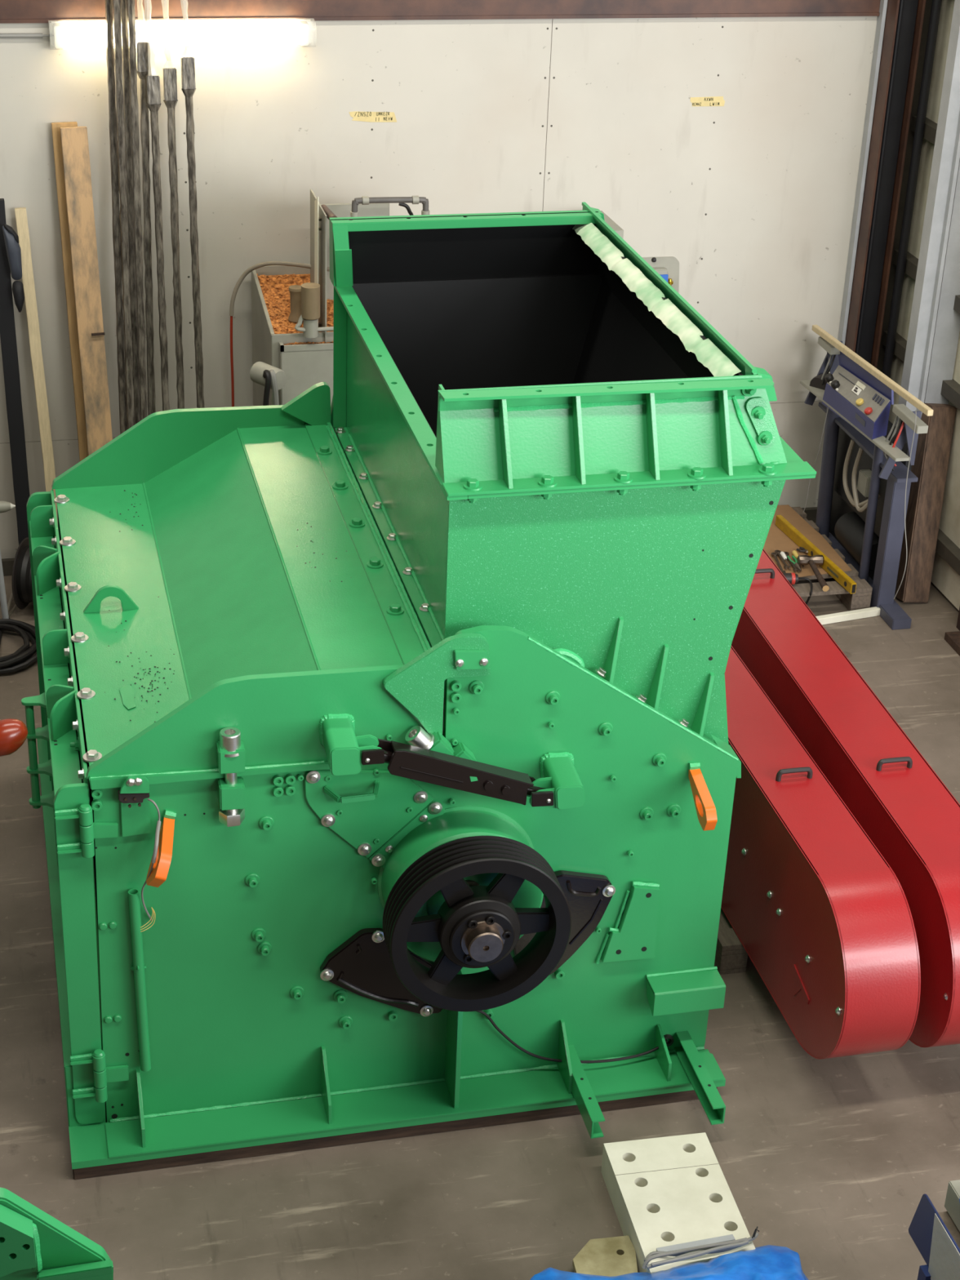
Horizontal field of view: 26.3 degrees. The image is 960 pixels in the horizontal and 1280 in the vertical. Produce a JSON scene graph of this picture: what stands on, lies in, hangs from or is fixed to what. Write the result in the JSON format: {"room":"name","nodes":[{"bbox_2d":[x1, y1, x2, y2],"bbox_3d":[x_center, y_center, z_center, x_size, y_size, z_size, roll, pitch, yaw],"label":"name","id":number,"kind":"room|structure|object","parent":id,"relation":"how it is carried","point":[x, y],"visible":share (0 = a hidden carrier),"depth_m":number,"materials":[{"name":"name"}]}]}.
{"room":"factory workshop","nodes":[
{"label":"factory workshop","id":0,"kind":"room"},
{"bbox_2d":[0,0,932,559],"bbox_3d":[-1.895,-3.002,8.153,8.300,6.000,0.121,-4,28,-13],"label":"wall","id":1,"kind":"structure","parent":0,"point":[753,196],"depth_m":9.06,"materials":[{"name":"white paint"}]},
{"bbox_2d":[0,33,53,38],"bbox_3d":[-2.065,-2.445,8.315,0.762,0.024,0.030,-4,28,-13],"label":"conduit","id":2,"kind":"object","parent":1,"relation":"attached to","point":[2,35],"visible":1,"depth_m":8.36,"materials":[{"name":"grey"}]},
{"bbox_2d":[49,19,311,48],"bbox_3d":[-1.222,-2.498,8.473,1.088,0.112,0.100,-4,28,-13],"label":"wall lamp","id":3,"kind":"object","parent":1,"relation":"attached to","point":[248,32],"visible":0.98,"depth_m":8.48,"materials":[{"name":"white plastic"}]},
{"bbox_2d":[53,23,63,48],"bbox_3d":[-1.715,-2.457,8.356,0.036,0.090,0.055,-4,28,-13],"label":"socket","id":4,"kind":"object","parent":3,"relation":"attached to","point":[58,28],"depth_m":8.34,"materials":[{"name":"white plastic"}]},
{"bbox_2d":[298,21,309,45],"bbox_3d":[-0.735,-2.532,8.575,0.036,0.090,0.055,-4,28,-13],"label":"socket","id":5,"kind":"object","parent":3,"relation":"attached to","point":[304,26],"depth_m":8.55,"materials":[{"name":"white plastic"}]},
{"bbox_2d":[348,111,396,122],"bbox_3d":[-0.461,-2.257,8.860,0.211,0.050,0.002,-4,28,-13],"label":"tape","id":6,"kind":"object","parent":1,"relation":"attached to","point":[371,117],"visible":1,"depth_m":8.86,"materials":[{"name":"yellow paper"}]},
{"bbox_2d":[1,506,817,576],"bbox_3d":[-2.158,-0.337,9.433,7.950,0.075,0.035,-4,28,-13],"label":"baseboard","id":7,"kind":"structure","parent":1,"relation":"attached to","point":[7,563],"depth_m":9.43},
{"bbox_2d":[0,0,880,23],"bbox_3d":[-2.070,-2.626,8.204,7.925,0.325,0.060,-4,28,-13],"label":"beam","id":8,"kind":"structure","parent":1,"relation":"attached to","point":[11,11],"depth_m":8.70,"materials":[{"name":"brown wood"}]},
{"bbox_2d":[600,210,623,238],"bbox_3d":[0.495,-1.838,9.098,0.177,0.060,0.413,-4,28,-13],"label":"bracket","id":9,"kind":"object","parent":1,"relation":"attached to","point":[615,226],"visible":0.09,"depth_m":9.00,"materials":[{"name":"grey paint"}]},
{"bbox_2d":[642,256,679,292],"bbox_3d":[0.776,-1.566,9.523,0.340,0.415,0.060,-4,28,-13],"label":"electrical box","id":10,"kind":"object","parent":1,"relation":"attached to","point":[668,268],"visible":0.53,"depth_m":9.48,"materials":[{"name":"grey paint"}]},
{"bbox_2d":[690,96,724,106],"bbox_3d":[1.016,-2.404,9.171,0.165,0.044,0.002,-4,28,-13],"label":"tape","id":11,"kind":"object","parent":1,"relation":"attached to","point":[713,100],"visible":1,"depth_m":9.17,"materials":[{"name":"yellow paper"}]},
{"bbox_2d":[817,0,888,504],"bbox_3d":[1.781,-2.579,9.251,0.017,4.500,0.050,-4,28,-13],"label":"trim","id":12,"kind":"structure","parent":1,"relation":"attached to","point":[881,20],"depth_m":9.45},
{"bbox_2d":[844,0,925,368],"bbox_3d":[1.898,-3.169,8.879,0.133,5.900,0.100,-4,28,-13],"label":"steel column","id":13,"kind":"structure","parent":1,"relation":"attached to","point":[892,11],"depth_m":9.40,"materials":[{"name":"brown metal"}]},
{"bbox_2d":[854,0,918,363],"bbox_3d":[1.900,-3.162,8.865,0.096,5.900,0.050,-4,28,-13],"label":"trim","id":14,"kind":"structure","parent":1,"relation":"attached to","point":[906,20],"depth_m":9.40,"materials":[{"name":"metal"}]},
{"bbox_2d":[0,575,959,1279],"bbox_3d":[0.358,2.242,4.907,10.500,0.100,12.200,-4,28,-13],"label":"floor","id":15,"kind":"structure","parent":0,"point":[833,1162],"depth_m":6.11,"materials":[{"name":"concrete"}]},
{"bbox_2d":[0,550,9,618],"bbox_3d":[-2.447,-0.277,8.794,0.817,0.544,0.060,-4,28,-13],"label":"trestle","id":16,"kind":"object","parent":15,"relation":"on","point":[2,591],"visible":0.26,"depth_m":8.93,"materials":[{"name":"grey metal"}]},
{"bbox_2d":[0,501,15,512],"bbox_3d":[-2.132,-0.559,8.714,0.315,0.052,0.052,-4,28,-13],"label":"grey nozzle","id":17,"kind":"object","parent":16,"relation":"on","point":[5,506],"visible":1,"depth_m":8.72,"materials":[{"name":"paint"}]},
{"bbox_2d":[0,718,27,756],"bbox_3d":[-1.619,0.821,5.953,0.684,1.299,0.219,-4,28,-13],"label":"hard hat","id":18,"kind":"object","parent":15,"relation":"on","point":[13,732],"visible":1,"depth_m":5.70,"materials":[{"name":"red plastic"}]},
{"bbox_2d":[0,198,30,545],"bbox_3d":[-2.030,-1.035,8.947,0.091,1.774,0.125,-4,28,-13],"label":"bar","id":19,"kind":"object","parent":15,"relation":"on","point":[7,327],"visible":0.71,"depth_m":8.90,"materials":[{"name":"black metal"}]},
{"bbox_2d":[2,223,24,312],"bbox_3d":[-1.954,-1.554,8.616,0.072,0.387,0.030,-4,28,-13],"label":"glove","id":20,"kind":"object","parent":19,"relation":"hanging from","point":[13,249],"visible":1,"depth_m":8.59,"materials":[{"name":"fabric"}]},
{"bbox_2d":[0,618,37,674],"bbox_3d":[-2.187,-0.037,8.861,0.798,0.082,0.450,23,34,34],"label":"hose","id":21,"kind":"object","parent":15,"relation":"on","point":[23,657],"visible":0.77,"depth_m":8.70,"materials":[{"name":"black rubber"}]},
{"bbox_2d":[7,537,33,617],"bbox_3d":[-1.967,-0.281,9.078,0.216,0.339,0.320,6,28,6],"label":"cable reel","id":22,"kind":"object","parent":15,"relation":"on","point":[21,593],"visible":0.41,"depth_m":8.97,"materials":[{"name":"black plastic"}]},
{"bbox_2d":[14,207,57,523],"bbox_3d":[-1.917,-1.024,8.990,0.056,1.725,0.214,-18,34,-34],"label":"batten","id":23,"kind":"object","parent":15,"relation":"on","point":[20,213],"visible":0.61,"depth_m":8.87,"materials":[{"name":"brown wood"}]},
{"bbox_2d":[0,1187,113,1279],"bbox_3d":[-0.880,1.669,4.200,0.301,1.480,0.095,-4,28,-13],"label":"machine part","id":24,"kind":"object","parent":15,"relation":"on","point":[35,1245],"visible":1,"depth_m":3.94,"materials":[{"name":"paint"}]},
{"bbox_2d":[51,121,88,461],"bbox_3d":[-1.720,-1.181,8.928,0.111,2.078,0.304,-9,30,-21],"label":"plank","id":25,"kind":"object","parent":15,"relation":"on","point":[55,126],"visible":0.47,"depth_m":8.77,"materials":[{"name":"brown wood"}]},
{"bbox_2d":[60,126,112,455],"bbox_3d":[-1.664,-1.140,8.858,0.114,2.075,0.370,-9,30,-20],"label":"plank","id":26,"kind":"object","parent":15,"relation":"on","point":[74,140],"visible":0.62,"depth_m":8.70,"materials":[{"name":"brown wood"}]},
{"bbox_2d":[105,0,127,434],"bbox_3d":[-1.539,-1.451,8.761,0.036,2.719,0.238,2,28,-2],"label":"bar","id":27,"kind":"object","parent":15,"relation":"on","point":[108,3],"visible":0.69,"depth_m":8.61,"materials":[{"name":"metal"}]},
{"bbox_2d":[111,0,134,429],"bbox_3d":[-1.499,-1.429,8.712,0.037,2.729,0.249,1,28,-3],"label":"bar","id":28,"kind":"object","parent":15,"relation":"on","point":[117,31],"visible":0.61,"depth_m":8.55,"materials":[{"name":"metal"}]},
{"bbox_2d":[120,0,140,424],"bbox_3d":[-1.480,-1.454,8.772,0.037,2.718,0.239,1,28,-2],"label":"bar","id":29,"kind":"object","parent":15,"relation":"on","point":[125,51],"visible":0.73,"depth_m":8.61,"materials":[{"name":"metal"}]},
{"bbox_2d":[126,0,146,420],"bbox_3d":[-1.443,-1.433,8.724,0.037,2.728,0.250,1,28,-3],"label":"bar","id":30,"kind":"object","parent":15,"relation":"on","point":[130,3],"visible":0.65,"depth_m":8.55,"materials":[{"name":"metal"}]},
{"bbox_2d":[136,0,155,415],"bbox_3d":[-1.410,-1.499,8.768,0.061,2.807,0.268,1,28,-3],"label":"bar","id":31,"kind":"object","parent":15,"relation":"on","point":[142,65],"visible":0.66,"depth_m":8.62,"materials":[{"name":"metal"}]},
{"bbox_2d":[143,0,169,410],"bbox_3d":[-1.349,-1.418,8.752,0.062,2.684,0.276,-4,28,-13],"label":"bar","id":32,"kind":"object","parent":15,"relation":"on","point":[153,78],"visible":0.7,"depth_m":8.57,"materials":[{"name":"metal"}]},
{"bbox_2d":[160,0,184,408],"bbox_3d":[-1.292,-1.460,8.816,0.063,2.702,0.264,-4,28,-13],"label":"bar","id":33,"kind":"object","parent":15,"relation":"on","point":[170,80],"visible":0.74,"depth_m":8.64,"materials":[{"name":"metal"}]},
{"bbox_2d":[180,0,204,408],"bbox_3d":[-1.208,-1.462,8.768,0.062,2.756,0.272,-4,28,-13],"label":"bar","id":34,"kind":"object","parent":15,"relation":"on","point":[188,66],"visible":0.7,"depth_m":8.60,"materials":[{"name":"metal"}]},
{"bbox_2d":[229,189,429,406],"bbox_3d":[-0.439,-1.043,8.950,1.209,1.900,0.874,-4,28,-13],"label":"machine","id":35,"kind":"object","parent":15,"relation":"on","point":[292,303],"visible":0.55,"depth_m":8.58,"materials":[{"name":"grey paint"}]},
{"bbox_2d":[72,782,717,1179],"bbox_3d":[-0.478,0.953,7.137,1.968,0.050,2.266,-4,28,-13],"label":"sleeper","id":36,"kind":"object","parent":15,"relation":"on","point":[252,1151],"visible":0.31,"depth_m":6.15,"materials":[{"name":"green metal"}]},
{"bbox_2d":[21,202,816,1168],"bbox_3d":[-0.350,-0.004,6.538,2.188,2.208,2.492,-4,28,-13],"label":"impact crusher","id":37,"kind":"object","parent":36,"relation":"on","point":[393,712],"visible":1,"depth_m":5.96,"materials":[{"name":"green paint"}]},
{"bbox_2d":[29,520,81,795],"bbox_3d":[-1.333,0.030,6.420,0.077,0.012,1.956,-4,28,-13],"label":"flange","id":38,"kind":"object","parent":37,"relation":"attached to","point":[65,764],"depth_m":6.29,"materials":[{"name":"green paint"}]},
{"bbox_2d":[117,789,149,808],"bbox_3d":[-0.936,0.427,5.553,0.083,0.044,0.030,-4,28,-13],"label":"switch","id":39,"kind":"object","parent":37,"relation":"attached to","point":[126,798],"depth_m":5.54,"materials":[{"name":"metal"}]},
{"bbox_2d":[120,776,149,793],"bbox_3d":[-0.929,0.390,5.519,0.079,0.055,0.010,-4,28,-13],"label":"bracket","id":40,"kind":"object","parent":37,"relation":"attached to","point":[128,784],"depth_m":5.52,"materials":[{"name":"green metal"}]},
{"bbox_2d":[120,795,150,836],"bbox_3d":[-0.939,0.478,5.603,0.080,0.128,0.011,-4,28,-13],"label":"switch","id":41,"kind":"object","parent":37,"relation":"attached to","point":[135,821],"depth_m":5.60,"materials":[{"name":"green paint"}]},
{"bbox_2d":[217,749,239,757],"bbox_3d":[-0.674,0.295,5.546,0.072,0.008,0.072,-4,28,-13],"label":"washer","id":42,"kind":"object","parent":37,"relation":"in","point":[220,753],"depth_m":5.52,"materials":[{"name":"metal"}]},
{"bbox_2d":[424,732,435,749],"bbox_3d":[-0.156,0.286,5.662,0.061,0.053,0.074,-4,28,-13],"label":"washer","id":43,"kind":"object","parent":37,"relation":"in","point":[429,737],"depth_m":5.64,"materials":[{"name":"metal"}]},
{"bbox_2d":[572,1235,637,1276],"bbox_3d":[0.347,1.749,5.684,0.179,0.050,0.222,0,28,-5],"label":"plate","id":44,"kind":"object","parent":15,"relation":"on","point":[612,1256],"visible":0.96,"depth_m":5.70,"materials":[{"name":"beige metal"}]},
{"bbox_2d":[529,1244,808,1279],"bbox_3d":[0.478,1.787,5.402,0.922,0.263,0.565,-4,28,-13],"label":"tarpaulin","id":45,"kind":"object","parent":15,"relation":"on","point":[769,1262],"visible":1,"depth_m":5.48,"materials":[{"name":"blue plastic"}]},
{"bbox_2d":[641,1237,747,1269],"bbox_3d":[0.588,1.669,5.612,0.317,0.039,0.023,-7,29,-17],"label":"cable","id":46,"kind":"object","parent":45,"relation":"on","point":[649,1259],"visible":1,"depth_m":5.60,"materials":[{"name":"grey plastic"}]},
{"bbox_2d":[651,1242,742,1266],"bbox_3d":[0.590,1.667,5.574,0.267,0.022,0.022,-7,29,-18],"label":"cable","id":47,"kind":"object","parent":45,"relation":"on","point":[737,1244],"visible":1,"depth_m":5.56,"materials":[{"name":"grey plastic"}]},
{"bbox_2d":[646,1240,748,1269],"bbox_3d":[0.594,1.671,5.590,0.306,0.023,0.018,-8,29,-19],"label":"cable","id":48,"kind":"object","parent":45,"relation":"on","point":[746,1242],"visible":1,"depth_m":5.60,"materials":[{"name":"grey plastic"}]},
{"bbox_2d":[600,1132,755,1273],"bbox_3d":[0.566,1.637,5.837,0.329,0.122,0.558,-4,28,-13],"label":"block","id":49,"kind":"object","parent":15,"relation":"on","point":[665,1191],"depth_m":5.84,"materials":[{"name":"beige metal"}]},
{"bbox_2d":[644,1231,758,1261],"bbox_3d":[0.612,1.667,5.637,0.345,0.027,0.048,-6,29,-15],"label":"cable","id":50,"kind":"object","parent":49,"relation":"on","point":[749,1239],"visible":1,"depth_m":5.61,"materials":[{"name":"grey plastic"}]},
{"bbox_2d":[751,1226,759,1238],"bbox_3d":[0.764,1.634,5.668,0.014,0.023,0.041,15,30,23],"label":"tie","id":51,"kind":"object","parent":50,"relation":"attached to","point":[756,1228],"visible":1,"depth_m":5.66,"materials":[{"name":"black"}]},
{"bbox_2d":[714,907,747,974],"bbox_3d":[1.082,0.810,7.458,0.800,0.118,1.050,-4,28,-13],"label":"pallet","id":52,"kind":"object","parent":15,"relation":"on","point":[731,956],"visible":0.08,"depth_m":6.94,"materials":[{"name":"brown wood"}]},
{"bbox_2d":[720,645,920,1059],"bbox_3d":[0.863,0.439,7.305,0.247,0.657,2.853,-4,28,-13],"label":"guard","id":53,"kind":"object","parent":52,"relation":"on","point":[825,922],"visible":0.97,"depth_m":6.38,"materials":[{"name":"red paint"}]},
{"bbox_2d":[731,549,959,1047],"bbox_3d":[1.233,0.414,7.382,0.254,0.657,2.861,-4,28,-11],"label":"guard","id":54,"kind":"object","parent":52,"relation":"on","point":[904,808],"visible":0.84,"depth_m":6.82,"materials":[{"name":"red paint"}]},
{"bbox_2d":[782,572,812,604],"bbox_3d":[1.416,-0.217,9.367,0.201,0.170,0.111,1,28,-3],"label":"grinder","id":55,"kind":"object","parent":15,"relation":"on","point":[793,578],"visible":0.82,"depth_m":9.35,"materials":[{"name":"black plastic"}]},
{"bbox_2d":[791,506,872,610],"bbox_3d":[1.272,-0.366,9.713,0.853,0.118,0.920,-4,28,-13],"label":"pallet","id":56,"kind":"object","parent":15,"relation":"on","point":[861,599],"visible":0.2,"depth_m":9.41,"materials":[{"name":"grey wood"}]},
{"bbox_2d":[763,504,851,577],"bbox_3d":[1.447,-0.474,9.800,0.413,0.004,0.793,-4,28,-13],"label":"cardboard sheet","id":57,"kind":"object","parent":56,"relation":"on","point":[776,540],"visible":0.61,"depth_m":9.77,"materials":[{"name":"brown cardboard"}]},
{"bbox_2d":[770,551,786,573],"bbox_3d":[1.386,-0.357,9.544,0.030,0.008,0.220,0,28,-5],"label":"wrench","id":58,"kind":"object","parent":57,"relation":"on","point":[774,554],"visible":0.79,"depth_m":9.55,"materials":[{"name":"metal"}]},
{"bbox_2d":[774,550,791,569],"bbox_3d":[1.411,-0.375,9.579,0.030,0.008,0.196,-2,28,-8],"label":"wrench","id":59,"kind":"object","parent":57,"relation":"on","point":[785,566],"visible":1,"depth_m":9.57,"materials":[{"name":"metal"}]},
{"bbox_2d":[779,551,791,566],"bbox_3d":[1.431,-0.376,9.583,0.024,0.023,0.138,-4,28,-13],"label":"screwdriver","id":60,"kind":"object","parent":57,"relation":"on","point":[783,554],"visible":1,"depth_m":9.60,"materials":[{"name":"white plastic"}]},
{"bbox_2d":[783,551,799,572],"bbox_3d":[1.448,-0.363,9.560,0.030,0.008,0.208,-2,28,-8],"label":"wrench","id":61,"kind":"object","parent":57,"relation":"on","point":[787,553],"visible":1,"depth_m":9.52,"materials":[{"name":"metal"}]},
{"bbox_2d":[786,555,801,571],"bbox_3d":[1.468,-0.355,9.547,0.040,0.026,0.151,-4,28,-13],"label":"pliers","id":62,"kind":"object","parent":57,"relation":"on","point":[797,566],"visible":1,"depth_m":9.54,"materials":[{"name":"green paint"}]},
{"bbox_2d":[791,550,804,567],"bbox_3d":[1.492,-0.376,9.588,0.023,0.023,0.163,-3,28,-11],"label":"screwdriver","id":63,"kind":"object","parent":57,"relation":"on","point":[794,553],"visible":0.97,"depth_m":9.62,"materials":[{"name":"yellow plastic"}]},
{"bbox_2d":[796,546,808,554],"bbox_3d":[1.530,-0.420,9.675,0.072,0.026,0.040,24,34,35],"label":"pliers","id":64,"kind":"object","parent":57,"relation":"on","point":[802,549],"visible":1,"depth_m":9.67,"materials":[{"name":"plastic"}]},
{"bbox_2d":[797,555,829,591],"bbox_3d":[1.561,-0.314,9.420,0.120,0.050,0.309,-4,28,-13],"label":"hammer","id":65,"kind":"object","parent":57,"relation":"on","point":[814,561],"visible":1,"depth_m":9.50,"materials":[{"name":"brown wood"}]},
{"bbox_2d":[775,515,856,594],"bbox_3d":[1.567,-0.407,9.620,0.027,0.052,0.778,-7,29,-17],"label":"spirit level","id":66,"kind":"object","parent":57,"relation":"on","point":[839,575],"visible":0.97,"depth_m":9.60,"materials":[{"name":"yellow paint"}]},
{"bbox_2d":[826,566,838,578],"bbox_3d":[1.622,-0.311,9.442,0.001,0.012,0.109,-7,29,-17],"label":"print","id":67,"kind":"object","parent":66,"relation":"attached to","point":[833,571],"depth_m":9.44,"materials":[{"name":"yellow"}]},
{"bbox_2d":[815,606,879,624],"bbox_3d":[1.693,-0.113,9.352,0.410,0.034,0.030,-9,30,-20],"label":"batten","id":68,"kind":"object","parent":15,"relation":"on","point":[871,611],"visible":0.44,"depth_m":9.33,"materials":[{"name":"white wood"}]},
{"bbox_2d":[800,336,928,630],"bbox_3d":[1.768,-0.733,9.428,0.282,1.075,1.180,-4,28,-13],"label":"bench","id":69,"kind":"object","parent":15,"relation":"on","point":[865,457],"visible":0.99,"depth_m":9.37,"materials":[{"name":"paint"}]},
{"bbox_2d":[803,404,828,512],"bbox_3d":[1.579,-0.847,9.663,0.004,0.606,0.144,-4,28,-13],"label":"loose wire","id":70,"kind":"object","parent":69,"relation":"hanging from","point":[828,405],"visible":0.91,"depth_m":9.62,"materials":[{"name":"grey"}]},
{"bbox_2d":[809,373,826,390],"bbox_3d":[1.617,-1.204,9.700,0.100,0.100,0.080,26,36,38],"label":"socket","id":71,"kind":"object","parent":69,"relation":"attached to","point":[819,382],"depth_m":9.66,"materials":[{"name":"black plastic"}]},
{"bbox_2d":[812,324,933,416],"bbox_3d":[1.730,-1.212,9.139,0.026,0.099,1.299,-4,28,-13],"label":"batten","id":72,"kind":"object","parent":69,"relation":"on","point":[918,404],"visible":1,"depth_m":9.06,"materials":[{"name":"beige wood"}]},
{"bbox_2d":[893,409,916,599],"bbox_3d":[1.831,-0.559,8.792,0.004,0.867,0.119,-4,28,-13],"label":"loose wire","id":73,"kind":"object","parent":72,"relation":"hanging from","point":[916,410],"visible":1,"depth_m":8.81,"materials":[{"name":"grey"}]},
{"bbox_2d":[882,0,942,377],"bbox_3d":[2.020,-3.143,8.839,0.041,5.900,0.041,-4,28,-13],"label":"steel column","id":74,"kind":"structure","parent":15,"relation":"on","point":[936,4],"depth_m":9.38,"materials":[{"name":"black metal"}]},
{"bbox_2d":[894,403,956,602],"bbox_3d":[2.041,-0.629,9.441,0.165,0.926,0.359,8,28,10],"label":"wooden board","id":75,"kind":"object","parent":15,"relation":"on","point":[926,497],"visible":0.82,"depth_m":9.39,"materials":[{"name":"brown wood"}]},
{"bbox_2d":[908,1193,959,1279],"bbox_3d":[1.281,1.868,5.097,0.070,0.454,1.043,-4,28,-13],"label":"sheet","id":76,"kind":"object","parent":15,"relation":"on","point":[929,1233],"visible":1,"depth_m":5.35,"materials":[{"name":"blue paint"}]},
{"bbox_2d":[937,1211,959,1248],"bbox_3d":[1.494,1.833,5.238,0.488,0.400,0.722,-4,28,-13],"label":"slab","id":77,"kind":"object","parent":15,"relation":"on","point":[953,1230],"visible":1,"depth_m":5.36,"materials":[{"name":"metal"}]},
{"bbox_2d":[944,1179,959,1231],"bbox_3d":[1.363,1.458,5.349,0.259,0.150,0.160,-4,28,-13],"label":"tube","id":78,"kind":"object","parent":77,"relation":"on","point":[952,1204],"visible":1,"depth_m":5.37,"materials":[{"name":"grey paint"}]},
{"bbox_2d":[944,631,959,656],"bbox_3d":[2.267,0.263,8.683,0.090,0.035,1.240,-4,28,-13],"label":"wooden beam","id":79,"kind":"structure","parent":15,"relation":"on","point":[953,638],"depth_m":9.15,"materials":[{"name":"brown wood"}]},
{"bbox_2d":[882,0,959,612],"bbox_3d":[3.363,-0.676,4.137,0.155,6.000,12.200,-4,28,-13],"label":"wall","id":80,"kind":"structure","parent":0,"point":[945,578],"depth_m":9.43,"materials":[{"name":"white paint"}]},
{"bbox_2d":[895,0,959,426],"bbox_3d":[2.024,-2.512,8.606,0.072,5.000,0.110,-4,28,-13],"label":"trim","id":81,"kind":"structure","parent":80,"relation":"attached to","point":[946,154],"depth_m":8.96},
{"bbox_2d":[924,160,959,404],"bbox_3d":[2.150,-2.885,8.401,0.120,4.140,0.015,-4,28,-13],"label":"trim","id":82,"kind":"structure","parent":80,"relation":"attached to","point":[947,329],"depth_m":9.16,"materials":[{"name":"white paint"}]},
{"bbox_2d":[955,606,959,631],"bbox_3d":[2.278,-1.988,8.273,0.055,4.400,0.080,-4,28,-13],"label":"trim","id":83,"kind":"structure","parent":80,"relation":"attached to","point":[957,627],"depth_m":9.29,"materials":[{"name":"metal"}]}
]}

